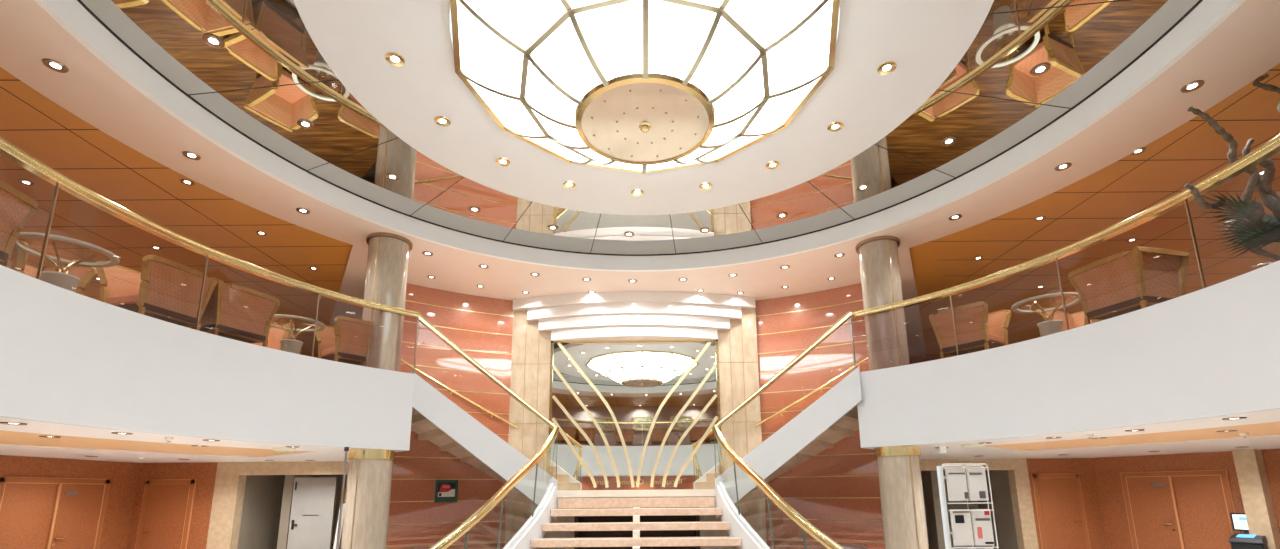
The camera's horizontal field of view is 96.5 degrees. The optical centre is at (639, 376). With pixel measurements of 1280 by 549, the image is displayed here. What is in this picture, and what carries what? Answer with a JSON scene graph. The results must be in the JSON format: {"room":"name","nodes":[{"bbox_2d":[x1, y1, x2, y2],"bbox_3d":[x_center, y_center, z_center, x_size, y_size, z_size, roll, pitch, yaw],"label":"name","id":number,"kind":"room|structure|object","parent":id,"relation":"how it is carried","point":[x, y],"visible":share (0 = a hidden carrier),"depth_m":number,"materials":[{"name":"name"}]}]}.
{"room":"ship interior","nodes":[
{"label":"ship interior","id":0,"kind":"room"},
{"bbox_2d":[0,455,140,548],"bbox_3d":[-11.738,2.805,10.522,0.120,2.650,5.300,0,-11,0],"label":"wall","id":1,"kind":"structure","parent":0,"point":[124,476],"depth_m":12.51,"materials":[{"name":"orange wood"}]},
{"bbox_2d":[0,476,110,548],"bbox_3d":[-11.629,3.152,11.267,0.093,2.262,2.224,0,-11,0],"label":"door","id":2,"kind":"structure","parent":1,"relation":"in","point":[36,512],"depth_m":11.30,"materials":[{"name":"brown wood"}]},
{"bbox_2d":[127,461,348,548],"bbox_3d":[-8.534,3.329,13.242,6.520,2.650,0.250,0,-11,0],"label":"wall","id":3,"kind":"structure","parent":0,"point":[229,488],"depth_m":13.28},
{"bbox_2d":[135,479,196,548],"bbox_3d":[-10.887,3.503,13.035,1.154,2.262,0.093,0,-11,0],"label":"door","id":4,"kind":"structure","parent":3,"relation":"in","point":[167,505],"depth_m":13.11,"materials":[{"name":"brown wood"}]},
{"bbox_2d":[237,475,346,548],"bbox_3d":[-7.397,3.507,14.173,4.050,2.650,1.650,0,-11,0],"label":"wall","id":5,"kind":"structure","parent":0,"point":[267,501],"depth_m":14.01,"materials":[{"name":"paint"}]},
{"bbox_2d":[287,477,337,548],"bbox_3d":[-7.881,3.589,13.673,1.020,2.300,0.100,0,-11,0],"label":"door","id":6,"kind":"structure","parent":5,"relation":"in","point":[313,498],"depth_m":13.73,"materials":[{"name":"white paint"}]},
{"bbox_2d":[386,283,512,548],"bbox_3d":[-4.337,1.227,12.878,2.886,6.560,0.221,7,-13,-31],"label":"wall","id":7,"kind":"structure","parent":0,"point":[406,467],"depth_m":12.99,"materials":[{"name":"wood"}]},
{"bbox_2d":[434,480,457,502],"bbox_3d":[-4.280,2.539,12.635,0.486,0.486,0.055,6,-13,-31],"label":"notice","id":8,"kind":"object","parent":7,"relation":"attached to","point":[445,490],"visible":1,"depth_m":12.62,"materials":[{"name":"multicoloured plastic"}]},
{"bbox_2d":[401,359,518,428],"bbox_3d":[-3.935,0.554,13.173,3.269,1.704,0.290,5,-13,-27],"label":"wall handrail","id":9,"kind":"object","parent":7,"relation":"attached to","point":[402,360],"visible":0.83,"depth_m":13.09,"materials":[{"name":"gold metal"}]},
{"bbox_2d":[386,300,884,548],"bbox_3d":[-0.050,1.239,12.879,10.940,5.848,1.508,0,-11,-1],"label":"trim","id":10,"kind":"structure","parent":7,"relation":"attached to","point":[405,300],"depth_m":13.01,"materials":[{"name":"gold metal"}]},
{"bbox_2d":[504,308,766,548],"bbox_3d":[-0.119,1.331,13.563,5.980,6.560,0.124,0,-11,0],"label":"wall","id":11,"kind":"structure","parent":0,"point":[737,346],"depth_m":13.63,"materials":[{"name":"beige stone"}]},
{"bbox_2d":[538,314,729,330],"bbox_3d":[-0.140,-1.302,13.780,4.660,0.268,0.500,0,-11,0],"label":"trim","id":12,"kind":"structure","parent":11,"relation":"attached to","point":[719,323],"depth_m":13.63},
{"bbox_2d":[513,291,755,309],"bbox_3d":[-0.145,-1.832,13.836,5.960,0.248,0.600,0,-11,0],"label":"trim","id":13,"kind":"structure","parent":11,"relation":"attached to","point":[628,296],"depth_m":13.66,"materials":[{"name":"paint"}]},
{"bbox_2d":[551,325,717,340],"bbox_3d":[-0.138,-1.037,13.758,4.040,0.258,0.440,0,-11,0],"label":"trim","id":14,"kind":"structure","parent":11,"relation":"attached to","point":[626,332],"depth_m":13.65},
{"bbox_2d":[527,302,741,320],"bbox_3d":[-0.143,-1.573,13.805,5.240,0.268,0.560,0,-11,0],"label":"trim","id":15,"kind":"structure","parent":11,"relation":"attached to","point":[533,314],"depth_m":13.64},
{"bbox_2d":[548,339,722,489],"bbox_3d":[-0.123,0.884,13.569,4.060,3.640,0.050,0,-11,0],"label":"wall mirror","id":16,"kind":"object","parent":11,"relation":"attached to","point":[628,414],"visible":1,"depth_m":13.56,"materials":[{"name":"clear glass"}]},
{"bbox_2d":[0,260,1279,450],"bbox_3d":[0.075,-0.421,5.179,12.359,1.385,10.928,0,-11,0],"label":"wall","id":17,"kind":"structure","parent":0,"point":[67,357],"depth_m":7.25,"materials":[{"name":"white paint"}]},
{"bbox_2d":[0,137,419,373],"bbox_3d":[-3.848,-1.804,4.618,3.948,1.165,11.495,4,-12,-21],"label":"balcony balustrade","id":18,"kind":"object","parent":17,"relation":"on","point":[8,150],"visible":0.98,"depth_m":7.13,"materials":[{"name":"gold metal"}]},
{"bbox_2d":[850,135,1279,369],"bbox_3d":[3.946,-1.838,4.761,4.105,1.165,11.614,-5,-12,19],"label":"balcony balustrade","id":19,"kind":"object","parent":17,"relation":"on","point":[1271,147],"visible":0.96,"depth_m":7.36,"materials":[{"name":"gold metal"}]},
{"bbox_2d":[79,0,1200,254],"bbox_3d":[0.048,-3.796,6.591,11.740,0.050,11.740,0,-11,0],"label":"ceiling","id":20,"kind":"structure","parent":0,"point":[267,42],"depth_m":7.71,"materials":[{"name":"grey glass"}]},
{"bbox_2d":[202,34,224,48],"bbox_3d":[-4.789,-3.760,6.419,0.208,0.014,0.208,0,-11,0],"label":"recessed light","id":21,"kind":"object","parent":20,"relation":"in","point":[211,40],"visible":1,"depth_m":6.42,"materials":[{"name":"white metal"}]},
{"bbox_2d":[297,119,313,128],"bbox_3d":[-4.608,-3.468,7.872,0.208,0.014,0.208,0,-11,0],"label":"recessed light","id":22,"kind":"object","parent":20,"relation":"in","point":[305,124],"visible":1,"depth_m":7.87,"materials":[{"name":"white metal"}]},
{"bbox_2d":[386,173,399,180],"bbox_3d":[-3.984,-3.204,9.203,0.208,0.014,0.208,0,-11,0],"label":"recessed light","id":23,"kind":"object","parent":20,"relation":"in","point":[390,176],"visible":1,"depth_m":9.21,"materials":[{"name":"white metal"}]},
{"bbox_2d":[469,207,480,212],"bbox_3d":[-2.975,-2.994,10.284,0.208,0.014,0.208,0,-11,0],"label":"recessed light","id":24,"kind":"object","parent":20,"relation":"in","point":[472,209],"visible":1,"depth_m":10.28,"materials":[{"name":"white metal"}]},
{"bbox_2d":[547,225,557,230],"bbox_3d":[-1.679,-2.857,11.013,0.208,0.014,0.208,0,-11,0],"label":"recessed light","id":25,"kind":"object","parent":20,"relation":"in","point":[551,227],"visible":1,"depth_m":11.00,"materials":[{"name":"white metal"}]},
{"bbox_2d":[777,213,787,218],"bbox_3d":[2.637,-2.975,10.597,0.208,0.014,0.208,0,-11,0],"label":"recessed light","id":26,"kind":"object","parent":20,"relation":"in","point":[780,215],"visible":1,"depth_m":10.59,"materials":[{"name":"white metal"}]},
{"bbox_2d":[857,184,869,190],"bbox_3d":[3.760,-3.179,9.634,0.208,0.014,0.208,0,-11,0],"label":"recessed light","id":27,"kind":"object","parent":20,"relation":"in","point":[862,187],"visible":1,"depth_m":9.63,"materials":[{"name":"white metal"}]},
{"bbox_2d":[941,137,956,145],"bbox_3d":[4.530,-3.438,8.381,0.208,0.014,0.208,0,-11,0],"label":"recessed light","id":28,"kind":"object","parent":20,"relation":"in","point":[949,141],"visible":1,"depth_m":8.38,"materials":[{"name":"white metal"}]},
{"bbox_2d":[1030,63,1050,75],"bbox_3d":[4.873,-3.728,6.957,0.208,0.014,0.208,0,-11,0],"label":"recessed light","id":29,"kind":"object","parent":20,"relation":"in","point":[1040,69],"visible":1,"depth_m":6.95,"materials":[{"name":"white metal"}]},
{"bbox_2d":[0,0,1279,357],"bbox_3d":[-0.031,-3.877,4.864,44.000,0.073,32.000,0,-11,0],"label":"ceiling","id":30,"kind":"structure","parent":0,"point":[1192,152],"depth_m":8.70,"materials":[{"name":"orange paint"}]},
{"bbox_2d":[18,179,34,185],"bbox_3d":[-9.424,-2.971,8.776,0.177,0.012,0.177,0,-11,0],"label":"recessed light","id":31,"kind":"object","parent":30,"relation":"in","point":[25,182],"visible":1,"depth_m":8.77,"materials":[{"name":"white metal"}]},
{"bbox_2d":[180,179,193,185],"bbox_3d":[-6.974,-2.985,8.806,0.177,0.012,0.177,0,-11,0],"label":"recessed light","id":32,"kind":"object","parent":30,"relation":"in","point":[184,181],"visible":1,"depth_m":8.80,"materials":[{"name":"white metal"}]},
{"bbox_2d":[385,52,404,65],"bbox_3d":[-2.736,-3.538,6.384,0.208,0.014,0.208,0,-11,0],"label":"recessed light","id":33,"kind":"object","parent":30,"relation":"in","point":[395,59],"visible":1,"depth_m":6.38,"materials":[{"name":"gold metal"}]},
{"bbox_2d":[434,116,450,126],"bbox_3d":[-2.577,-3.323,7.454,0.208,0.014,0.208,0,-11,0],"label":"recessed light","id":34,"kind":"object","parent":30,"relation":"in","point":[443,121],"visible":1,"depth_m":7.46,"materials":[{"name":"gold metal"}]},
{"bbox_2d":[496,158,509,165],"bbox_3d":[-2.007,-3.141,8.381,0.208,0.014,0.208,0,-11,0],"label":"recessed light","id":35,"kind":"object","parent":30,"relation":"in","point":[500,161],"visible":1,"depth_m":8.37,"materials":[{"name":"gold metal"}]},
{"bbox_2d":[563,181,575,188],"bbox_3d":[-1.117,-3.019,9.019,0.208,0.014,0.208,0,-11,0],"label":"recessed light","id":36,"kind":"object","parent":30,"relation":"in","point":[567,184],"visible":1,"depth_m":9.01,"materials":[{"name":"gold metal"}]},
{"bbox_2d":[631,189,643,195],"bbox_3d":[-0.043,-2.977,9.270,0.208,0.014,0.208,0,-11,0],"label":"recessed light","id":37,"kind":"object","parent":30,"relation":"in","point":[636,192],"visible":1,"depth_m":9.27,"materials":[{"name":"gold metal"}]},
{"bbox_2d":[450,0,839,173],"bbox_3d":[0.053,-3.137,6.457,4.330,0.845,4.330,0,-11,0],"label":"ceiling light","id":38,"kind":"object","parent":30,"relation":"attached to","point":[636,86],"visible":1,"depth_m":5.88,"materials":[{"name":"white glass"}]},
{"bbox_2d":[699,183,711,189],"bbox_3d":[1.045,-3.021,9.093,0.208,0.014,0.208,0,-11,0],"label":"recessed light","id":39,"kind":"object","parent":30,"relation":"in","point":[704,186],"visible":1,"depth_m":9.10,"materials":[{"name":"gold metal"}]},
{"bbox_2d":[766,161,779,168],"bbox_3d":[1.977,-3.145,8.517,0.208,0.014,0.208,0,-11,0],"label":"recessed light","id":40,"kind":"object","parent":30,"relation":"in","point":[772,164],"visible":1,"depth_m":8.50,"materials":[{"name":"gold metal"}]},
{"bbox_2d":[827,122,843,131],"bbox_3d":[2.608,-3.329,7.632,0.208,0.014,0.208,0,-11,0],"label":"recessed light","id":41,"kind":"object","parent":30,"relation":"in","point":[835,126],"visible":1,"depth_m":7.63,"materials":[{"name":"gold metal"}]},
{"bbox_2d":[877,61,896,74],"bbox_3d":[2.840,-3.544,6.575,0.208,0.014,0.208,0,-11,0],"label":"recessed light","id":42,"kind":"object","parent":30,"relation":"in","point":[887,67],"visible":1,"depth_m":6.57,"materials":[{"name":"gold metal"}]},
{"bbox_2d":[1131,147,1145,154],"bbox_3d":[7.134,-3.222,8.188,0.177,0.012,0.177,0,-11,0],"label":"recessed light","id":43,"kind":"object","parent":30,"relation":"in","point":[1142,149],"visible":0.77,"depth_m":8.20,"materials":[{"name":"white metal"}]},
{"bbox_2d":[0,0,1279,356],"bbox_3d":[-0.637,-2.754,10.034,21.770,0.060,21.421,0,-11,0],"label":"ceiling","id":44,"kind":"structure","parent":0,"point":[1246,45],"depth_m":8.50,"materials":[{"name":"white paint"}]},
{"bbox_2d":[42,59,68,72],"bbox_3d":[-6.446,-3.422,6.306,0.208,0.014,0.208,0,-11,0],"label":"recessed light","id":45,"kind":"object","parent":44,"relation":"in","point":[54,65],"visible":1,"depth_m":6.30,"materials":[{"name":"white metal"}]},
{"bbox_2d":[182,151,200,159],"bbox_3d":[-6.270,-3.083,7.994,0.208,0.014,0.208,0,-11,0],"label":"recessed light","id":46,"kind":"object","parent":44,"relation":"in","point":[188,154],"visible":1,"depth_m":7.99,"materials":[{"name":"brown metal"}]},
{"bbox_2d":[296,208,309,213],"bbox_3d":[-5.646,-2.768,9.577,0.208,0.014,0.208,0,-11,0],"label":"recessed light","id":47,"kind":"object","parent":44,"relation":"in","point":[300,210],"visible":1,"depth_m":9.56,"materials":[{"name":"brown metal"}]},
{"bbox_2d":[948,214,961,219],"bbox_3d":[5.507,-2.775,9.987,0.208,0.014,0.208,0,-11,0],"label":"recessed light","id":48,"kind":"object","parent":44,"relation":"in","point":[957,216],"visible":1,"depth_m":9.99,"materials":[{"name":"brown metal"}]},
{"bbox_2d":[1054,163,1071,170],"bbox_3d":[6.249,-3.092,8.444,0.208,0.014,0.208,0,-11,0],"label":"recessed light","id":49,"kind":"object","parent":44,"relation":"in","point":[1064,166],"visible":1,"depth_m":8.44,"materials":[{"name":"brown metal"}]},
{"bbox_2d":[1180,80,1203,92],"bbox_3d":[6.545,-3.432,6.773,0.208,0.014,0.208,0,-11,0],"label":"recessed light","id":50,"kind":"object","parent":44,"relation":"in","point":[1194,85],"visible":1,"depth_m":6.77,"materials":[{"name":"brown metal"}]},
{"bbox_2d":[34,0,1245,271],"bbox_3d":[0.049,-3.635,6.558,11.900,0.400,11.900,0,-11,0],"label":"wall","id":51,"kind":"structure","parent":0,"point":[71,15],"depth_m":8.49,"materials":[{"name":"white paint"}]},
{"bbox_2d":[77,0,1202,255],"bbox_3d":[0.048,-3.765,6.584,11.744,0.016,11.744,0,-11,0],"label":"trim","id":52,"kind":"structure","parent":51,"relation":"attached to","point":[1196,5],"depth_m":8.42,"materials":[{"name":"metal"}]},
{"bbox_2d":[449,5,839,45],"bbox_3d":[0.049,-3.693,6.570,7.160,0.260,7.160,0,-11,0],"label":"trim","id":53,"kind":"structure","parent":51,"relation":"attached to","point":[839,5],"depth_m":6.07,"materials":[{"name":"paint"}]},
{"bbox_2d":[0,409,1279,462],"bbox_3d":[0.000,0.032,4.074,44.000,0.050,32.000,0,-11,0],"label":"ceiling","id":54,"kind":"structure","parent":0,"point":[1263,427],"depth_m":9.54,"materials":[{"name":"paint"}]},
{"bbox_2d":[0,422,26,424],"bbox_3d":[-6.496,0.491,5.930,0.198,0.013,0.198,0,-11,0],"label":"recessed light","id":55,"kind":"object","parent":54,"relation":"in","point":[7,423],"visible":1,"depth_m":5.92,"materials":[{"name":"brown metal"}]},
{"bbox_2d":[111,432,132,434],"bbox_3d":[-6.305,0.697,6.960,0.198,0.013,0.198,0,-11,0],"label":"recessed light","id":56,"kind":"object","parent":54,"relation":"in","point":[120,433],"visible":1,"depth_m":6.95,"materials":[{"name":"brown metal"}]},
{"bbox_2d":[272,447,295,451],"bbox_3d":[-5.791,1.194,9.307,0.320,0.065,0.120,0,-11,0],"label":"ceiling lamp","id":57,"kind":"object","parent":54,"relation":"attached to","point":[278,449],"visible":0.94,"depth_m":9.26,"materials":[{"name":"beige paint"}]},
{"bbox_2d":[935,447,947,453],"bbox_3d":[5.431,1.329,10.282,0.220,0.120,0.100,0,-11,0],"label":"junction box","id":58,"kind":"object","parent":54,"relation":"attached to","point":[941,450],"visible":1,"depth_m":10.24,"materials":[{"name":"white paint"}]},
{"bbox_2d":[961,444,982,447],"bbox_3d":[5.630,1.181,9.699,0.320,0.065,0.120,0,-11,0],"label":"ceiling lamp","id":59,"kind":"object","parent":54,"relation":"attached to","point":[962,445],"visible":0.94,"depth_m":9.64,"materials":[{"name":"beige paint"}]},
{"bbox_2d":[1222,417,1246,419],"bbox_3d":[6.604,0.471,6.352,0.198,0.013,0.198,0,-11,0],"label":"recessed light","id":60,"kind":"object","parent":54,"relation":"in","point":[1234,418],"visible":1,"depth_m":6.34,"materials":[{"name":"brown metal"}]},
{"bbox_2d":[755,283,884,548],"bbox_3d":[4.195,1.195,13.058,2.974,6.560,0.229,-7,-13,29],"label":"wall","id":61,"kind":"structure","parent":0,"point":[796,491],"depth_m":13.16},
{"bbox_2d":[754,357,867,426],"bbox_3d":[3.764,0.493,13.173,3.269,1.704,0.290,-6,-13,27],"label":"wall handrail","id":62,"kind":"object","parent":61,"relation":"attached to","point":[866,358],"visible":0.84,"depth_m":13.11,"materials":[{"name":"gold metal"}]},
{"bbox_2d":[909,355,951,363],"bbox_3d":[0.019,2.350,19.980,44.000,7.100,0.100,0,-11,0],"label":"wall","id":63,"kind":"structure","parent":0,"point":[913,360],"depth_m":20.52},
{"bbox_2d":[921,470,1017,548],"bbox_3d":[7.679,3.639,15.423,4.100,2.650,1.700,0,-11,0],"label":"wall","id":64,"kind":"structure","parent":0,"point":[999,479],"depth_m":15.23,"materials":[{"name":"paint"}]},
{"bbox_2d":[922,482,929,543],"bbox_3d":[7.329,3.586,15.021,0.360,1.600,0.110,0,-11,0],"label":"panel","id":65,"kind":"object","parent":64,"relation":"attached to","point":[922,482],"visible":0.11,"depth_m":14.97,"materials":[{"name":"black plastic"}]},
{"bbox_2d":[920,458,1106,548],"bbox_3d":[8.428,3.440,14.467,6.400,2.650,0.250,0,-11,0],"label":"wall","id":66,"kind":"structure","parent":0,"point":[1024,519],"depth_m":14.49,"materials":[{"name":"wood"}]},
{"bbox_2d":[1031,474,1090,548],"bbox_3d":[10.544,3.579,14.261,1.194,2.262,0.093,0,-11,0],"label":"door","id":67,"kind":"structure","parent":66,"relation":"in","point":[1062,524],"depth_m":14.30,"materials":[{"name":"brown wood"}]},
{"bbox_2d":[1092,449,1279,548],"bbox_3d":[12.524,2.977,12.334,0.120,2.650,4.528,4,-12,-23],"label":"wall","id":68,"kind":"structure","parent":0,"point":[1107,470],"depth_m":13.56,"materials":[{"name":"orange wood"}]},
{"bbox_2d":[1120,470,1239,548],"bbox_3d":[12.146,3.290,12.891,0.093,2.262,1.974,4,-12,-23],"label":"door","id":69,"kind":"structure","parent":68,"relation":"in","point":[1165,509],"depth_m":12.90,"materials":[{"name":"brown wood"}]},
{"bbox_2d":[1232,449,1279,548],"bbox_3d":[12.613,2.832,11.617,0.300,2.648,0.340,4,-12,-23],"label":"column","id":70,"kind":"structure","parent":68,"relation":"attached to","point":[1258,505],"depth_m":11.61,"materials":[{"name":"stone"}]},
{"bbox_3d":[0.022,2.703,3.535,44.000,0.100,32.000,0,-11,0],"label":"floor","id":71,"kind":"structure","parent":0,"visible":0},
{"bbox_2d":[333,489,347,548],"bbox_3d":[-4.903,2.800,9.083,0.329,1.982,0.320,0,-11,0],"label":"flag pole","id":72,"kind":"object","parent":71,"relation":"on","point":[345,490],"visible":0.63,"depth_m":9.17,"materials":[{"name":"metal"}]},
{"bbox_2d":[336,447,348,548],"bbox_3d":[-4.741,2.445,9.002,0.070,2.645,0.070,0,-11,0],"label":"support pole","id":73,"kind":"object","parent":71,"relation":"on","point":[346,449],"visible":1,"depth_m":9.10,"materials":[{"name":"metal"}]},
{"bbox_2d":[341,232,411,548],"bbox_3d":[-4.695,0.678,10.134,0.800,6.555,0.800,0,-11,0],"label":"column","id":74,"kind":"structure","parent":71,"relation":"on","point":[369,477],"depth_m":10.01,"materials":[{"name":"stone"}]},
{"bbox_2d":[503,482,769,548],"bbox_3d":[-0.066,3.022,9.135,5.960,2.656,3.575,0,-11,0],"label":"staircase","id":75,"kind":"structure","parent":71,"relation":"on","point":[742,535],"depth_m":10.12,"materials":[{"name":"beige stone"}]},
{"bbox_2d":[415,315,558,548],"bbox_3d":[-2.447,1.228,9.392,2.760,5.244,3.147,3,-12,-18],"label":"balustrade","id":76,"kind":"object","parent":75,"relation":"on","point":[499,495],"visible":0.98,"depth_m":10.01,"materials":[{"name":"gold metal"}]},
{"bbox_2d":[557,489,714,497],"bbox_3d":[-0.070,2.504,12.236,4.507,0.135,2.562,0,-11,0],"label":"stair landing","id":77,"kind":"structure","parent":75,"relation":"on","point":[674,492],"depth_m":10.98,"materials":[{"name":"beige paint"}]},
{"bbox_2d":[713,311,855,548],"bbox_3d":[2.286,1.190,9.392,2.760,5.244,3.147,-4,-12,18],"label":"balustrade","id":78,"kind":"object","parent":75,"relation":"on","point":[780,502],"visible":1,"depth_m":10.00,"materials":[{"name":"gold metal"}]},
{"bbox_2d":[574,507,699,548],"bbox_3d":[-0.061,3.560,12.452,2.700,1.750,0.420,0,-11,0],"label":"stair risers","id":79,"kind":"object","parent":71,"relation":"on","point":[668,518],"visible":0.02,"depth_m":12.65,"materials":[{"name":"brown wood"}]},
{"bbox_2d":[839,544,867,548],"bbox_3d":[2.954,2.953,8.020,0.540,1.140,0.540,0,-11,0],"label":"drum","id":80,"kind":"object","parent":71,"relation":"on","point":[845,546],"visible":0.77,"depth_m":7.94,"materials":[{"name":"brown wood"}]},
{"bbox_2d":[855,236,928,548],"bbox_3d":[4.625,0.663,10.428,0.800,6.555,0.800,0,-11,0],"label":"column","id":81,"kind":"structure","parent":71,"relation":"on","point":[899,469],"depth_m":10.31,"materials":[{"name":"stone"}]},
{"bbox_2d":[936,463,998,548],"bbox_3d":[4.193,2.250,7.341,0.612,2.229,0.541,7,-13,-32],"label":"rack","id":82,"kind":"object","parent":71,"relation":"on","point":[941,477],"visible":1,"depth_m":7.41,"materials":[{"name":"white metal"}]},
{"bbox_2d":[945,469,968,500],"bbox_3d":[4.141,1.419,7.467,0.242,0.410,0.046,0,-11,0],"label":"newspaper","id":83,"kind":"object","parent":82,"relation":"in","point":[956,481],"visible":1,"depth_m":7.45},
{"bbox_2d":[950,509,973,545],"bbox_3d":[4.146,1.948,7.361,0.242,0.450,0.046,0,-11,0],"label":"newspaper","id":84,"kind":"object","parent":82,"relation":"in","point":[961,524],"visible":1,"depth_m":7.34,"materials":[{"name":"white paper"}]},
{"bbox_2d":[955,515,964,522],"bbox_3d":[4.116,1.841,7.362,0.114,0.100,0.007,0,-11,0],"label":"photo","id":85,"kind":"object","parent":84,"relation":"attached to","point":[958,518],"depth_m":7.36,"materials":[{"name":"black paper"}]},
{"bbox_2d":[966,469,988,500],"bbox_3d":[4.407,1.416,7.467,0.229,0.410,0.046,0,-11,0],"label":"newspaper","id":86,"kind":"object","parent":82,"relation":"in","point":[976,478],"visible":1,"depth_m":7.45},
{"bbox_2d":[979,491,985,497],"bbox_3d":[4.448,1.540,7.423,0.079,0.090,0.007,0,-11,0],"label":"photo","id":87,"kind":"object","parent":86,"relation":"attached to","point":[982,494],"depth_m":7.42},
{"bbox_2d":[971,509,993,545],"bbox_3d":[4.412,1.946,7.361,0.229,0.450,0.046,0,-11,0],"label":"newspaper","id":88,"kind":"object","parent":82,"relation":"in","point":[981,520],"visible":1,"depth_m":7.34,"materials":[{"name":"white paper"}]},
{"bbox_2d":[977,527,982,537],"bbox_3d":[4.359,2.006,7.329,0.053,0.140,0.007,0,-11,0],"label":"photo","id":89,"kind":"object","parent":88,"relation":"attached to","point":[979,529],"depth_m":7.33},
{"bbox_2d":[1229,533,1267,548],"bbox_3d":[12.361,3.681,11.538,0.299,0.956,0.523,4,-12,-23],"label":"kiosk","id":90,"kind":"object","parent":71,"relation":"on","point":[1237,540],"visible":1,"depth_m":11.54,"materials":[{"name":"black plastic"}]},
{"bbox_2d":[1230,513,1252,533],"bbox_3d":[12.432,3.010,11.708,0.066,0.402,0.459,4,-12,-23],"label":"monitor","id":91,"kind":"object","parent":90,"relation":"on","point":[1239,522],"visible":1,"depth_m":11.79,"materials":[{"name":"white plastic"}]},
{"bbox_3d":[-0.010,-1.188,4.321,44.000,0.060,32.000,0,-11,0],"label":"floor","id":92,"kind":"structure","parent":0,"visible":0},
{"bbox_2d":[0,180,37,268],"bbox_3d":[-6.545,-1.438,5.302,0.876,0.921,0.948,1,-11,-7],"label":"lounge chair","id":93,"kind":"object","parent":92,"relation":"on","point":[16,208],"visible":0.96,"depth_m":5.64,"materials":[{"name":"fabric"}]},
{"bbox_2d":[0,240,96,294],"bbox_3d":[-7.633,-1.069,7.087,0.948,0.921,0.876,-2,-12,7],"label":"lounge chair","id":94,"kind":"object","parent":92,"relation":"on","point":[18,258],"visible":0.3,"depth_m":7.40,"materials":[{"name":"fabric"}]},
{"bbox_2d":[14,232,119,291],"bbox_3d":[-6.578,-1.098,6.483,0.920,0.722,0.920,0,-11,0],"label":"cafe table","id":95,"kind":"object","parent":92,"relation":"on","point":[60,277],"visible":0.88,"depth_m":6.45,"materials":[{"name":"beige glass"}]},
{"bbox_2d":[95,255,217,330],"bbox_3d":[-6.423,-0.986,7.546,0.876,0.921,0.948,-3,-12,12],"label":"lounge chair","id":96,"kind":"object","parent":92,"relation":"on","point":[164,289],"visible":0.8,"depth_m":7.40,"materials":[{"name":"fabric"}]},
{"bbox_2d":[106,294,137,305],"bbox_3d":[-6.424,-0.894,7.519,0.660,0.130,0.700,-3,-12,12],"label":"seat cushion","id":97,"kind":"object","parent":96,"relation":"on","point":[128,300],"depth_m":7.18,"materials":[{"name":"fabric"}]},
{"bbox_2d":[188,279,279,346],"bbox_3d":[-6.119,-0.796,8.501,0.876,0.921,0.948,-5,-12,21],"label":"lounge chair","id":98,"kind":"object","parent":92,"relation":"on","point":[232,311],"visible":0.74,"depth_m":8.30,"materials":[{"name":"fabric"}]},
{"bbox_2d":[252,323,293,349],"bbox_3d":[-6.688,-0.520,9.842,0.948,0.921,0.876,-7,-13,29],"label":"lounge chair","id":99,"kind":"object","parent":92,"relation":"on","point":[275,335],"visible":0.11,"depth_m":10.08,"materials":[{"name":"fabric"}]},
{"bbox_2d":[270,314,324,353],"bbox_3d":[-5.694,-0.529,9.337,0.920,0.722,0.920,0,-11,0],"label":"cafe table","id":100,"kind":"object","parent":92,"relation":"on","point":[288,345],"visible":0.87,"depth_m":9.26,"materials":[{"name":"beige metal"}]},
{"bbox_2d":[316,316,373,364],"bbox_3d":[-5.148,-0.472,10.144,0.876,0.921,0.948,-9,-14,37],"label":"lounge chair","id":101,"kind":"object","parent":92,"relation":"on","point":[347,341],"visible":0.71,"depth_m":9.88,"materials":[{"name":"fabric"}]},
{"bbox_2d":[321,346,334,356],"bbox_3d":[-5.153,-0.380,10.119,0.660,0.130,0.700,-9,-14,37],"label":"seat cushion","id":102,"kind":"object","parent":101,"relation":"on","point":[325,352],"depth_m":9.86,"materials":[{"name":"fabric"}]},
{"bbox_2d":[410,370,557,519],"bbox_3d":[-3.628,1.548,11.815,3.801,2.730,2.706,4,-12,-20],"label":"flight","id":103,"kind":"object","parent":92,"relation":"attached to","point":[436,419],"visible":0.79,"depth_m":10.87,"materials":[{"name":"paint"}]},
{"bbox_2d":[715,367,862,517],"bbox_3d":[3.472,1.491,11.815,3.801,2.730,2.706,-5,-12,20],"label":"flight","id":104,"kind":"object","parent":92,"relation":"attached to","point":[833,417],"visible":0.8,"depth_m":10.87,"materials":[{"name":"paint"}]},
{"bbox_2d":[929,301,1010,358],"bbox_3d":[5.625,-0.655,9.662,0.876,0.921,0.948,7,-14,-32],"label":"lounge chair","id":105,"kind":"object","parent":92,"relation":"on","point":[977,329],"visible":0.94,"depth_m":9.50,"materials":[{"name":"fabric"}]},
{"bbox_2d":[989,333,1003,343],"bbox_3d":[5.631,-0.563,9.637,0.660,0.130,0.700,7,-14,-32],"label":"seat cushion","id":106,"kind":"object","parent":105,"relation":"on","point":[993,339],"depth_m":9.36,"materials":[{"name":"fabric"}]},
{"bbox_2d":[1011,292,1080,336],"bbox_3d":[6.184,-0.769,8.616,0.920,0.722,0.920,0,-11,0],"label":"cafe table","id":107,"kind":"object","parent":92,"relation":"on","point":[1047,327],"visible":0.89,"depth_m":8.55,"materials":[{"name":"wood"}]},
{"bbox_2d":[1039,308,1101,330],"bbox_3d":[7.278,-0.739,9.312,0.948,0.921,0.876,5,-13,-24],"label":"lounge chair","id":108,"kind":"object","parent":92,"relation":"on","point":[1075,320],"visible":0.15,"depth_m":9.71,"materials":[{"name":"fabric"}]},
{"bbox_2d":[1068,246,1188,324],"bbox_3d":[6.528,-1.078,7.606,0.876,0.921,0.948,2,-12,-13],"label":"lounge chair","id":109,"kind":"object","parent":92,"relation":"on","point":[1120,283],"visible":0.88,"depth_m":7.33,"materials":[{"name":"fabric"}]},
{"bbox_2d":[1184,74,1279,269],"bbox_3d":[7.200,-2.272,5.940,2.183,2.592,2.050,8,-14,-35],"label":"plant","id":110,"kind":"object","parent":92,"relation":"on","point":[1260,235],"visible":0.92,"depth_m":6.20,"materials":[{"name":"green plant"}]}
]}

